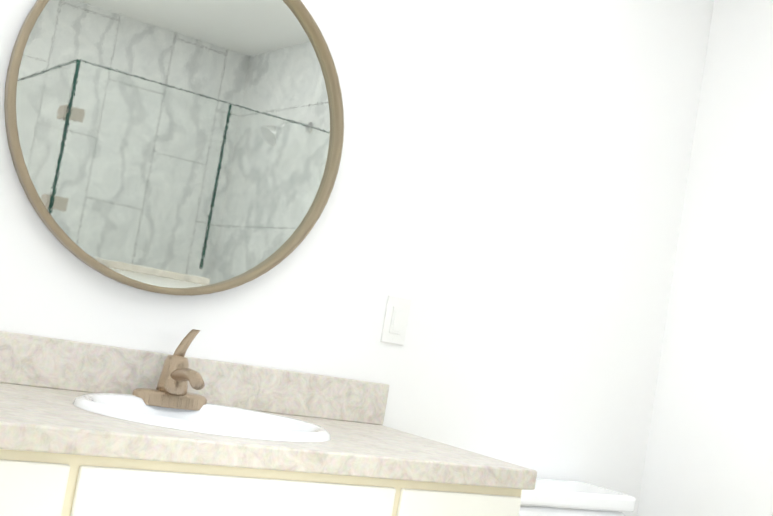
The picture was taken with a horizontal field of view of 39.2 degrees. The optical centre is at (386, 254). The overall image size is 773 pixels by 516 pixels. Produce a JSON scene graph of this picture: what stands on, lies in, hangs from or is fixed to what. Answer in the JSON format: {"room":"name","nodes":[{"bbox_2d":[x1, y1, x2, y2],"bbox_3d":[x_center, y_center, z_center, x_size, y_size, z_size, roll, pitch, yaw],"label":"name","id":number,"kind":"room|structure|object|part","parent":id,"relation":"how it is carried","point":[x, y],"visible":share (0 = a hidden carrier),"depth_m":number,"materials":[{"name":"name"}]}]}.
{"room":"bathroom","nodes":[
{"label":"bathroom","id":0,"kind":"room"},
{"bbox_2d":[0,0,713,515],"bbox_3d":[-0.354,-0.016,2.479,3.060,2.470,0.100,12,-5,-34],"label":"wall","id":1,"kind":"structure","parent":0,"point":[504,208],"depth_m":2.83,"materials":[{"name":"paint"}]},
{"bbox_2d":[4,0,343,295],"bbox_3d":[-0.424,-0.297,2.336,0.770,0.770,0.034,12,-5,-34],"label":"round mirror","id":2,"kind":"object","parent":1,"relation":"attached to","point":[183,147],"visible":1,"depth_m":2.33,"materials":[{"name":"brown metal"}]},
{"bbox_2d":[0,331,388,424],"bbox_3d":[-0.764,0.199,2.132,1.880,0.099,0.020,12,-5,-34],"label":"backsplash","id":3,"kind":"structure","parent":1,"relation":"attached to","point":[25,359],"depth_m":2.39,"materials":[{"name":"beige stone"}]},
{"bbox_2d":[380,295,410,344],"bbox_3d":[0.025,0.162,2.679,0.070,0.116,0.011,12,-5,-34],"label":"switch plate","id":4,"kind":"object","parent":1,"relation":"attached to","point":[395,320],"visible":1,"depth_m":2.67,"materials":[{"name":"white plastic"}]},
{"bbox_2d":[637,0,772,515],"bbox_3d":[1.316,0.278,2.619,0.100,2.470,1.580,12,-5,-34],"label":"wall","id":5,"kind":"structure","parent":0,"point":[709,451],"depth_m":3.11,"materials":[{"name":"paint"}]},
{"bbox_3d":[0.356,1.306,1.039,3.060,0.100,3.370,12,-5,-34],"label":"floor","id":6,"kind":"structure","parent":0,"visible":0},
{"bbox_2d":[0,441,534,515],"bbox_3d":[-0.691,0.711,1.856,1.870,0.840,0.594,12,-5,-34],"label":"bathroom vanity","id":7,"kind":"object","parent":6,"relation":"on","point":[36,479],"depth_m":1.80,"materials":[{"name":"white wood"}]},
{"bbox_3d":[-0.624,0.372,1.575,0.308,0.157,0.012,12,-5,-34],"label":"drawer","id":8,"kind":"part","parent":7,"relation":"part of","materials":[{"name":"white wood"}]},
{"bbox_2d":[0,381,536,484],"bbox_3d":[-0.618,0.278,1.898,1.880,0.041,0.576,12,-5,-34],"label":"countertop","id":9,"kind":"structure","parent":7,"relation":"on","point":[27,413],"depth_m":1.88,"materials":[{"name":"beige stone"}]},
{"bbox_2d":[128,329,215,400],"bbox_3d":[-0.409,0.232,2.195,0.164,0.163,0.147,12,-5,-34],"label":"faucet","id":10,"kind":"object","parent":9,"relation":"on","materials":[{"name":"brown metal"}]},
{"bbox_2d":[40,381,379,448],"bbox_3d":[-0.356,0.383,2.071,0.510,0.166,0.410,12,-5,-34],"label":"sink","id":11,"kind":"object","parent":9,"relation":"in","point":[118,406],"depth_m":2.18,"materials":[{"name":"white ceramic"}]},
{"bbox_3d":[0.137,0.540,2.104,0.299,0.157,0.012,12,-5,-34],"label":"drawer","id":12,"kind":"part","parent":7,"relation":"part of","materials":[{"name":"white wood"}]},
{"bbox_2d":[519,478,635,515],"bbox_3d":[0.562,1.006,2.606,0.538,0.785,0.796,12,-5,-34],"label":"toilet","id":13,"kind":"object","parent":6,"relation":"on","point":[548,497],"visible":0.58,"depth_m":2.78,"materials":[{"name":"white ceramic"}]}
]}

